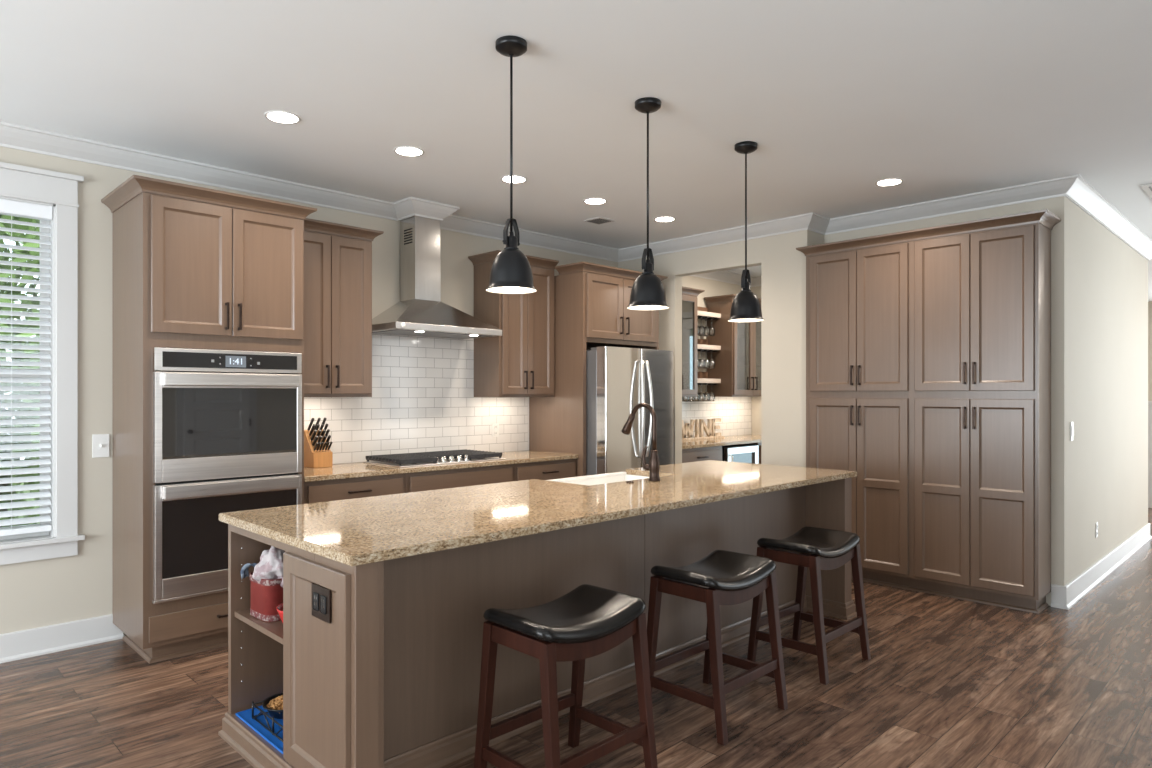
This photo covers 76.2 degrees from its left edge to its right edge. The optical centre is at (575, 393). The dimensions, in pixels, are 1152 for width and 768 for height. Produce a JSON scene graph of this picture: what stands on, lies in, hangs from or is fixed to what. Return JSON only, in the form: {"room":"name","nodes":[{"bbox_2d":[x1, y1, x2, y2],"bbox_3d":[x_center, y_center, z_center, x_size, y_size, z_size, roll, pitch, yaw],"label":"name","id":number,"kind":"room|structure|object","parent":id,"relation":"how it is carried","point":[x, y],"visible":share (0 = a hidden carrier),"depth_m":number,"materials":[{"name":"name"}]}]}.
{"room":"kitchen","nodes":[
{"label":"kitchen","id":0,"kind":"room"},
{"bbox_2d":[0,146,750,635],"bbox_3d":[-1.838,0.003,5.240,11.350,2.855,0.140,0,0,-45],"label":"wall","id":1,"kind":"structure","parent":0,"point":[38,593],"depth_m":4.23,"materials":[{"name":"paint"}]},
{"bbox_2d":[0,162,84,564],"bbox_3d":[-3.251,-0.160,3.800,1.175,2.140,0.175,0,0,-45],"label":"window","id":2,"kind":"structure","parent":1,"relation":"in","point":[58,190],"depth_m":4.10,"materials":[{"name":"paint"}]},
{"bbox_2d":[0,199,52,535],"bbox_3d":[-3.246,-0.140,3.795,0.887,1.804,0.069,0,0,-45],"label":"window blind","id":3,"kind":"object","parent":2,"relation":"attached to","point":[11,208],"visible":1,"depth_m":4.02,"materials":[{"name":"white plastic"}]},
{"bbox_2d":[0,614,123,662],"bbox_3d":[-4.202,1.356,2.788,4.340,0.148,0.028,0,0,-45],"label":"baseboard","id":4,"kind":"structure","parent":1,"relation":"attached to","point":[17,645],"depth_m":4.09,"materials":[{"name":"paint"}]},
{"bbox_2d":[92,434,108,457],"bbox_3d":[-2.739,0.299,4.239,0.085,0.134,0.018,0,0,-45],"label":"light switch","id":5,"kind":"object","parent":1,"relation":"attached to","point":[100,442],"visible":1,"depth_m":4.24,"materials":[{"name":"white plastic"}]},
{"bbox_2d":[304,218,383,396],"bbox_3d":[-1.701,-0.550,4.979,0.666,1.143,0.392,0,0,-45],"label":"upper cabinet","id":6,"kind":"object","parent":1,"relation":"attached to","point":[337,257],"visible":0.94,"depth_m":4.87,"materials":[{"name":"beige wood"}]},
{"bbox_2d":[304,333,528,463],"bbox_3d":[-1.251,0.000,5.707,2.336,1.000,0.019,0,0,-45],"label":"backsplash","id":7,"kind":"structure","parent":1,"relation":"attached to","point":[423,399],"depth_m":5.73,"materials":[{"name":"tile"}]},
{"bbox_2d":[492,423,498,436],"bbox_3d":[-0.686,0.307,6.254,0.070,0.114,0.009,0,0,-45],"label":"outlet","id":8,"kind":"object","parent":7,"relation":"attached to","point":[495,426],"visible":1,"depth_m":6.25,"materials":[{"name":"white plastic"}]},
{"bbox_2d":[372,216,501,338],"bbox_3d":[-1.068,-0.902,5.526,0.932,0.916,0.504,0,0,-45],"label":"range hood","id":9,"kind":"object","parent":1,"relation":"attached to","point":[420,311],"visible":0.96,"depth_m":5.50,"materials":[{"name":"metal"}]},
{"bbox_2d":[468,250,558,396],"bbox_3d":[-0.517,-0.553,6.149,0.662,1.157,0.392,0,0,-45],"label":"upper cabinet","id":10,"kind":"object","parent":1,"relation":"attached to","point":[519,362],"visible":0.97,"depth_m":6.02,"materials":[{"name":"beige wood"}]},
{"bbox_2d":[682,286,704,396],"bbox_3d":[0.949,-0.530,7.598,0.749,1.121,0.394,0,0,-45],"label":"upper cabinet","id":11,"kind":"object","parent":1,"relation":"attached to","point":[689,295],"visible":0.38,"depth_m":7.62,"materials":[{"name":"beige wood"}]},
{"bbox_2d":[697,306,720,319],"bbox_3d":[1.330,-0.913,8.127,0.648,0.147,0.204,0,0,-45],"label":"floating shelf","id":12,"kind":"object","parent":1,"relation":"attached to","point":[702,312],"visible":0.41,"depth_m":8.20,"materials":[{"name":"brown wood"}]},
{"bbox_2d":[703,318,709,335],"bbox_3d":[1.459,-0.753,8.202,0.074,0.199,0.074,0,0,-45],"label":"wine glass","id":13,"kind":"object","parent":12,"relation":"hanging from","point":[706,326],"visible":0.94,"depth_m":8.20,"materials":[{"name":"clear glass"}]},
{"bbox_2d":[697,372,720,384],"bbox_3d":[1.330,-0.177,8.127,0.648,0.147,0.204,0,0,-45],"label":"floating shelf","id":14,"kind":"object","parent":1,"relation":"attached to","point":[702,377],"visible":0.41,"depth_m":8.21,"materials":[{"name":"brown wood"}]},
{"bbox_2d":[697,339,720,351],"bbox_3d":[1.330,-0.549,8.127,0.648,0.147,0.204,0,0,-45],"label":"floating shelf","id":15,"kind":"object","parent":1,"relation":"attached to","point":[702,344],"visible":0.41,"depth_m":8.20,"materials":[{"name":"brown wood"}]},
{"bbox_2d":[682,396,750,437],"bbox_3d":[1.334,0.260,8.266,2.336,0.480,0.011,0,0,-45],"label":"backsplash","id":16,"kind":"structure","parent":1,"relation":"attached to","point":[734,413],"depth_m":8.67,"materials":[{"name":"tile"}]},
{"bbox_2d":[704,294,760,396],"bbox_3d":[1.925,-0.535,8.563,0.921,1.131,0.394,0,0,-45],"label":"upper cabinet","id":17,"kind":"object","parent":1,"relation":"attached to","point":[738,361],"visible":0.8,"depth_m":8.32,"materials":[{"name":"beige wood"}]},
{"bbox_2d":[0,0,1151,301],"bbox_3d":[2.754,-1.475,5.110,17.700,0.100,6.800,0,0,-45],"label":"ceiling","id":18,"kind":"structure","parent":0,"point":[837,99],"depth_m":3.52,"materials":[{"name":"paint"}]},
{"bbox_2d":[264,111,300,123],"bbox_3d":[-1.508,-1.422,3.781,0.176,0.006,0.176,0,0,-45],"label":"recessed light","id":19,"kind":"object","parent":18,"relation":"in","point":[284,117],"visible":1,"depth_m":3.77,"materials":[{"name":"paint"}]},
{"bbox_2d":[394,146,423,156],"bbox_3d":[-0.979,-1.422,4.311,0.176,0.006,0.176,0,0,-45],"label":"recessed light","id":20,"kind":"object","parent":18,"relation":"in","point":[409,151],"visible":1,"depth_m":4.30,"materials":[{"name":"white"}]},
{"bbox_2d":[486,36,536,293],"bbox_3d":[-0.263,-0.922,2.983,0.208,1.004,0.208,0,0,-45],"label":"pendant light","id":21,"kind":"object","parent":18,"relation":"hanging from","point":[511,273],"visible":1,"depth_m":2.95,"materials":[{"name":"black metal"}]},
{"bbox_2d":[501,175,526,183],"bbox_3d":[-0.411,-1.422,4.872,0.176,0.006,0.176,0,0,-45],"label":"recessed light","id":22,"kind":"object","parent":18,"relation":"in","point":[519,179],"visible":0.91,"depth_m":4.87,"materials":[{"name":"white"}]},
{"bbox_2d":[583,198,606,204],"bbox_3d":[0.141,-1.422,5.425,0.176,0.006,0.176,0,0,-45],"label":"recessed light","id":23,"kind":"object","parent":18,"relation":"in","point":[593,201],"visible":1,"depth_m":5.42,"materials":[{"name":"white"}]},
{"bbox_2d":[584,217,614,223],"bbox_3d":[0.193,-1.420,6.024,0.180,0.010,0.180,0,0,-45],"label":"ceiling vent","id":24,"kind":"object","parent":18,"relation":"in","point":[598,220],"visible":1,"depth_m":6.00,"materials":[{"name":"metal"}]},
{"bbox_2d":[627,97,668,309],"bbox_3d":[0.351,-0.922,3.589,0.208,1.004,0.208,0,0,-45],"label":"pendant light","id":25,"kind":"object","parent":18,"relation":"hanging from","point":[647,291],"visible":1,"depth_m":3.55,"materials":[{"name":"black metal"}]},
{"bbox_2d":[654,216,675,221],"bbox_3d":[0.723,-1.422,5.985,0.176,0.006,0.176,0,0,-45],"label":"recessed light","id":26,"kind":"object","parent":18,"relation":"in","point":[665,218],"visible":1,"depth_m":5.98,"materials":[{"name":"white"}]},
{"bbox_2d":[727,141,764,321],"bbox_3d":[0.972,-0.922,4.203,0.208,1.004,0.208,0,0,-45],"label":"pendant light","id":27,"kind":"object","parent":18,"relation":"hanging from","point":[746,307],"visible":1,"depth_m":4.16,"materials":[{"name":"black metal"}]},
{"bbox_2d":[875,178,902,185],"bbox_3d":[2.105,-1.422,4.941,0.176,0.006,0.176,0,0,-45],"label":"recessed light","id":28,"kind":"object","parent":18,"relation":"in","point":[885,182],"visible":1,"depth_m":4.93,"materials":[{"name":"white"}]},
{"bbox_2d":[1140,183,1151,198],"bbox_3d":[4.288,-1.417,5.122,0.800,0.016,0.460,0,0,-45],"label":"ceiling vent","id":29,"kind":"object","parent":18,"relation":"in","point":[1147,188],"visible":1,"depth_m":5.05,"materials":[{"name":"paint"}]},
{"bbox_2d":[0,508,1151,767],"bbox_3d":[2.754,1.480,5.110,17.700,0.100,6.800,0,0,-45],"label":"floor","id":30,"kind":"structure","parent":0,"point":[946,682],"depth_m":3.43,"materials":[{"name":"brown wood"}]},
{"bbox_2d":[101,175,316,663],"bbox_3d":[-2.150,0.155,4.338,0.980,2.550,0.685,0,0,-45],"label":"tall cabinet","id":31,"kind":"object","parent":30,"relation":"on","point":[194,267],"visible":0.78,"depth_m":4.04,"materials":[{"name":"beige wood"}]},
{"bbox_2d":[152,347,301,603],"bbox_3d":[-2.110,0.427,4.312,0.798,1.344,0.619,0,0,-45],"label":"double oven","id":32,"kind":"object","parent":31,"relation":"in","point":[227,424],"visible":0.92,"depth_m":4.05,"materials":[{"name":"metal"}]},
{"bbox_2d":[304,473,404,503],"bbox_3d":[-1.595,0.982,4.904,0.712,0.897,0.648,0,0,-45],"label":"base cabinet","id":33,"kind":"object","parent":30,"relation":"on","point":[360,487],"visible":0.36,"depth_m":4.67,"materials":[{"name":"beige wood"}]},
{"bbox_2d":[304,450,577,481],"bbox_3d":[-1.028,0.516,5.481,2.335,0.033,0.624,0,0,-45],"label":"countertop","id":34,"kind":"structure","parent":33,"relation":"on","point":[347,470],"depth_m":5.07,"materials":[{"name":"stone"}]},
{"bbox_2d":[304,429,332,467],"bbox_3d":[-1.772,0.373,5.046,0.136,0.253,0.164,0,0,-45],"label":"knife block","id":35,"kind":"object","parent":34,"relation":"on","point":[312,459],"visible":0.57,"depth_m":5.00,"materials":[{"name":"brown wood"}]},
{"bbox_2d":[307,418,313,431],"bbox_3d":[-1.818,0.218,5.028,0.017,0.114,0.104,0,0,-45],"label":"knife","id":36,"kind":"object","parent":35,"relation":"in","point":[312,419],"visible":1,"depth_m":5.01,"materials":[{"name":"metal"}]},
{"bbox_2d":[309,424,315,436],"bbox_3d":[-1.803,0.257,5.011,0.017,0.107,0.098,0,0,-45],"label":"knife","id":37,"kind":"object","parent":35,"relation":"in","point":[313,425],"visible":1,"depth_m":5.00,"materials":[{"name":"metal"}]},
{"bbox_2d":[311,430,316,442],"bbox_3d":[-1.787,0.292,4.995,0.017,0.103,0.094,0,0,-45],"label":"knife","id":38,"kind":"object","parent":35,"relation":"in","point":[315,431],"visible":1,"depth_m":4.98,"materials":[{"name":"metal"}]},
{"bbox_2d":[312,436,317,446],"bbox_3d":[-1.773,0.328,4.981,0.017,0.096,0.088,0,0,-45],"label":"knife","id":39,"kind":"object","parent":35,"relation":"in","point":[316,437],"visible":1,"depth_m":4.96,"materials":[{"name":"metal"}]},
{"bbox_2d":[363,449,505,467],"bbox_3d":[-1.045,0.475,5.494,0.915,0.050,0.515,0,0,-45],"label":"gas cooktop","id":40,"kind":"object","parent":34,"relation":"in","point":[450,456],"visible":1,"depth_m":5.35,"materials":[{"name":"metal"}]},
{"bbox_2d":[405,464,512,492],"bbox_3d":[-1.006,0.982,5.487,0.943,0.897,0.648,0,0,-45],"label":"base cabinet","id":41,"kind":"object","parent":30,"relation":"on","point":[452,478],"visible":0.04,"depth_m":5.25,"materials":[{"name":"beige wood"}]},
{"bbox_2d":[218,477,856,767],"bbox_3d":[0.162,0.982,3.921,3.542,0.897,1.152,0,0,-45],"label":"kitchen island","id":42,"kind":"object","parent":30,"relation":"on","point":[392,680],"visible":0.69,"depth_m":2.98,"materials":[{"name":"beige wood"}]},
{"bbox_2d":[235,705,282,753],"bbox_3d":[-1.127,1.331,2.990,0.320,0.009,0.502,0,0,-45],"label":"mat","id":43,"kind":"object","parent":42,"relation":"in","point":[245,716],"visible":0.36,"depth_m":2.95,"materials":[{"name":"blue fabric"}]},
{"bbox_2d":[252,692,282,741],"bbox_3d":[-1.107,1.293,2.942,0.218,0.072,0.415,0,0,-45],"label":"pet feeder","id":44,"kind":"object","parent":43,"relation":"on","point":[273,713],"visible":0.26,"depth_m":2.94,"materials":[{"name":"black metal"}]},
{"bbox_2d":[262,692,282,718],"bbox_3d":[-1.180,1.282,3.016,0.198,0.051,0.198,0,0,-45],"label":"bowl","id":45,"kind":"object","parent":44,"relation":"on","point":[274,713],"depth_m":2.95,"materials":[{"name":"black metal"}]},
{"bbox_2d":[266,695,282,713],"bbox_3d":[-1.179,1.264,3.016,0.168,0.052,0.171,0,0,-45],"label":"kibble","id":46,"kind":"object","parent":44,"relation":"in","point":[277,703],"visible":0.34,"depth_m":2.98,"materials":[{"name":"beige food"}]},
{"bbox_2d":[250,572,282,621],"bbox_3d":[-1.226,0.825,3.048,0.206,0.170,0.206,0,0,-45],"label":"canister","id":47,"kind":"object","parent":42,"relation":"in","point":[266,595],"visible":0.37,"depth_m":2.94,"materials":[{"name":"red ceramic"}]},
{"bbox_2d":[240,546,284,586],"bbox_3d":[-1.228,0.715,3.024,0.219,0.259,0.262,0,0,-45],"label":"plastic bag","id":48,"kind":"object","parent":47,"relation":"on","point":[270,566],"visible":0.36,"depth_m":2.94,"materials":[{"name":"plastic"}]},
{"bbox_2d":[240,563,256,579],"bbox_3d":[-1.331,0.732,3.038,0.109,0.070,0.037,0,0,13],"label":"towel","id":49,"kind":"object","parent":48,"relation":"hanging from","point":[244,572],"depth_m":3.03,"materials":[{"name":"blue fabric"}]},
{"bbox_2d":[276,603,282,622],"bbox_3d":[-1.061,0.863,2.846,0.186,0.092,0.186,0,0,-45],"label":"mixing bowl","id":50,"kind":"object","parent":42,"relation":"on","point":[279,607],"visible":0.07,"depth_m":2.80,"materials":[{"name":"red plastic"}]},
{"bbox_2d":[312,583,330,623],"bbox_3d":[-0.850,0.695,2.445,0.010,0.110,0.130,0,0,-45],"label":"outlet","id":51,"kind":"object","parent":42,"relation":"attached to","point":[321,596],"visible":1,"depth_m":2.43,"materials":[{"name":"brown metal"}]},
{"bbox_2d":[313,592,325,613],"bbox_3d":[-0.852,0.695,2.443,0.004,0.058,0.092,0,0,-45],"label":"receptacle","id":52,"kind":"object","parent":51,"relation":"attached to","point":[319,598],"depth_m":2.45,"materials":[{"name":"plastic"}]},
{"bbox_2d":[219,460,856,565],"bbox_3d":[0.158,0.516,3.917,3.530,0.033,1.150,0,0,-45],"label":"island countertop","id":53,"kind":"structure","parent":42,"relation":"on","point":[357,531],"depth_m":3.21,"materials":[{"name":"stone"}]},
{"bbox_2d":[547,472,648,485],"bbox_3d":[0.195,0.634,4.455,0.824,0.232,0.485,0,0,-45],"label":"sink","id":54,"kind":"object","parent":53,"relation":"in","point":[605,478],"visible":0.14,"depth_m":4.72,"materials":[{"name":"white ceramic"}]},
{"bbox_2d":[621,403,659,481],"bbox_3d":[0.376,0.275,4.301,0.068,0.449,0.278,0,0,-45],"label":"faucet","id":55,"kind":"object","parent":53,"relation":"on","point":[653,467],"visible":1,"depth_m":4.22,"materials":[{"name":"brown metal"}]},
{"bbox_2d":[513,459,575,480],"bbox_3d":[-0.429,0.982,6.056,0.675,0.897,0.648,0,0,-45],"label":"base cabinet","id":56,"kind":"object","parent":30,"relation":"on","point":[556,469],"visible":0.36,"depth_m":5.83,"materials":[{"name":"beige wood"}]},
{"bbox_2d":[474,584,657,767],"bbox_3d":[-0.035,1.094,2.671,0.528,0.673,0.450,0,0,-45],"label":"bar stool","id":57,"kind":"object","parent":30,"relation":"on","point":[588,621],"visible":1,"depth_m":2.61,"materials":[{"name":"brown wood"}]},
{"bbox_2d":[483,584,645,643],"bbox_3d":[-0.035,0.802,2.671,0.528,0.090,0.356,0,0,-45],"label":"seat cushion","id":58,"kind":"object","parent":57,"relation":"on","point":[587,614],"depth_m":2.59,"materials":[{"name":"black leather"}]},
{"bbox_2d":[529,261,667,476],"bbox_3d":[0.192,0.177,6.611,1.101,2.506,0.732,0,0,-45],"label":"tall cabinet","id":59,"kind":"object","parent":30,"relation":"on","point":[592,300],"visible":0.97,"depth_m":6.21,"materials":[{"name":"beige wood"}]},
{"bbox_2d":[586,346,672,475],"bbox_3d":[0.285,0.522,6.512,0.885,1.815,0.934,0,0,-45],"label":"refrigerator","id":60,"kind":"object","parent":30,"relation":"on","point":[618,379],"visible":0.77,"depth_m":6.09,"materials":[{"name":"metal"}]},
{"bbox_2d":[682,446,721,462],"bbox_3d":[1.025,0.982,7.505,0.823,0.897,0.657,0,0,-45],"label":"base cabinet","id":61,"kind":"object","parent":30,"relation":"on","point":[705,453],"visible":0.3,"depth_m":7.32,"materials":[{"name":"beige wood"}]},
{"bbox_2d":[682,434,760,448],"bbox_3d":[1.556,0.516,8.041,2.336,0.033,0.623,0,0,-45],"label":"countertop","id":62,"kind":"structure","parent":61,"relation":"on","point":[739,439],"depth_m":7.79,"materials":[{"name":"stone"}]},
{"bbox_2d":[682,418,723,440],"bbox_3d":[1.376,0.389,8.148,0.850,0.222,0.060,0,0,-45],"label":"sign","id":63,"kind":"object","parent":62,"relation":"on","point":[700,425],"visible":0.79,"depth_m":8.15,"materials":[{"name":"brown wood"}]},
{"bbox_2d":[647,550,787,745],"bbox_3d":[0.625,1.094,3.323,0.528,0.673,0.450,0,0,-45],"label":"bar stool","id":64,"kind":"object","parent":30,"relation":"on","point":[732,578],"visible":0.99,"depth_m":3.25,"materials":[{"name":"red wood"}]},
{"bbox_2d":[650,550,775,590],"bbox_3d":[0.625,0.802,3.323,0.528,0.090,0.356,0,0,-45],"label":"seat cushion","id":65,"kind":"object","parent":64,"relation":"on","point":[720,570],"depth_m":3.25,"materials":[{"name":"black leather"}]},
{"bbox_2d":[722,444,757,463],"bbox_3d":[1.592,0.983,8.057,0.610,0.855,0.653,0,0,-45],"label":"wine fridge","id":66,"kind":"object","parent":30,"relation":"on","point":[743,453],"visible":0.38,"depth_m":7.87,"materials":[{"name":"metal"}]},
{"bbox_2d":[749,443,760,463],"bbox_3d":[2.093,0.982,8.561,0.790,0.897,0.657,0,0,-45],"label":"base cabinet","id":67,"kind":"object","parent":30,"relation":"on","point":[758,444],"visible":0.02,"depth_m":8.10,"materials":[{"name":"beige wood"}]},
{"bbox_2d":[747,527,870,684],"bbox_3d":[1.253,1.094,3.951,0.528,0.673,0.450,0,0,-45],"label":"bar stool","id":68,"kind":"object","parent":30,"relation":"on","point":[818,549],"visible":0.98,"depth_m":3.89,"materials":[{"name":"red wood"}]},
{"bbox_2d":[757,527,859,557],"bbox_3d":[1.253,0.802,3.951,0.528,0.090,0.356,0,0,-45],"label":"seat cushion","id":69,"kind":"object","parent":68,"relation":"on","point":[814,542],"depth_m":3.87,"materials":[{"name":"black leather"}]},
{"bbox_2d":[796,209,1060,613],"bbox_3d":[2.504,0.130,5.404,0.374,2.601,1.736,0,0,-45],"label":"pantry cabinet","id":70,"kind":"object","parent":30,"relation":"on","point":[928,350],"visible":0.98,"depth_m":5.15,"materials":[{"name":"beige wood"}]},
{"bbox_2d":[618,230,813,466],"bbox_3d":[1.178,0.003,6.681,0.107,2.855,2.050,0,0,-45],"label":"wall","id":71,"kind":"structure","parent":0,"point":[783,267],"depth_m":6.14,"materials":[{"name":"paint"}]},
{"bbox_2d":[689,271,760,286],"bbox_3d":[2.605,-1.373,6.980,2.343,0.103,3.630,0,0,-45],"label":"ceiling","id":72,"kind":"structure","parent":71,"relation":"attached to","point":[723,276],"depth_m":8.64,"materials":[{"name":"paint"}]},
{"bbox_2d":[751,286,760,434],"bbox_3d":[3.481,0.003,7.845,0.120,2.855,3.630,0,0,-45],"label":"wall","id":73,"kind":"structure","parent":0,"point":[755,401],"depth_m":9.04,"materials":[{"name":"paint"}]},
{"bbox_2d":[814,199,1043,244],"bbox_3d":[2.564,0.003,5.569,0.303,2.855,1.680,0,0,-45],"label":"wall","id":74,"kind":"structure","parent":0,"point":[1037,205],"depth_m":5.50,"materials":[{"name":"paint"}]},
{"bbox_2d":[1044,196,1147,605],"bbox_3d":[4.120,0.003,6.459,3.400,2.855,1.000,0,0,-45],"label":"wall","id":75,"kind":"structure","parent":0,"point":[1099,283],"depth_m":5.59,"materials":[{"name":"paint"}]},
{"bbox_2d":[1070,422,1073,440],"bbox_3d":[3.398,0.255,5.034,0.070,0.130,0.012,0,0,-45],"label":"switch","id":76,"kind":"object","parent":75,"relation":"attached to","point":[1071,423],"visible":1,"depth_m":5.02,"materials":[{"name":"white plastic"}]},
{"bbox_2d":[1095,522,1097,537],"bbox_3d":[3.969,1.035,5.601,0.070,0.114,0.009,0,0,-45],"label":"outlet","id":77,"kind":"object","parent":75,"relation":"attached to","point":[1096,523],"visible":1,"depth_m":5.59,"materials":[{"name":"white plastic"}]},
{"bbox_2d":[1148,401,1151,507],"bbox_3d":[7.076,0.760,9.428,0.160,1.340,0.910,0,0,-45],"label":"wall","id":78,"kind":"structure","parent":0,"point":[1149,402],"depth_m":9.22,"materials":[{"name":"paint"}]},
{"bbox_2d":[1148,302,1151,400],"bbox_3d":[7.189,0.003,9.492,5.230,2.855,6.800,0,0,-45],"label":"wall","id":79,"kind":"structure","parent":0,"point":[1149,303],"depth_m":11.35,"materials":[{"name":"paint"}]},
{"bbox_2d":[0,121,1151,261],"bbox_3d":[0.035,-1.373,4.285,12.472,0.103,3.852,0,0,-45],"label":"trim","id":80,"kind":"structure","parent":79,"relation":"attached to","point":[1075,188],"depth_m":5.33,"materials":[{"name":"paint"}]},
{"bbox_2d":[1051,523,1151,609],"bbox_3d":[4.147,1.356,6.431,3.456,0.148,0.978,0,0,-45],"label":"baseboard","id":81,"kind":"structure","parent":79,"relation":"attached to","point":[1063,597],"depth_m":5.54,"materials":[{"name":"paint"}]},
{"label":"outside","id":82,"kind":"structure","parent":0,"visible":0},
{"bbox_2d":[12,460,39,523],"bbox_3d":[-8.838,1.780,11.792,32.000,0.100,18.800,0,0,-45],"label":"ground","id":83,"kind":"structure","parent":82,"point":[25,491],"depth_m":12.05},
{"bbox_2d":[0,214,39,526],"bbox_3d":[-6.269,-0.863,7.905,2.035,5.196,2.030,0,0,-29],"label":"tree","id":84,"kind":"object","parent":83,"relation":"on","point":[2,224],"visible":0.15,"depth_m":7.57,"materials":[{"name":"green plant"}]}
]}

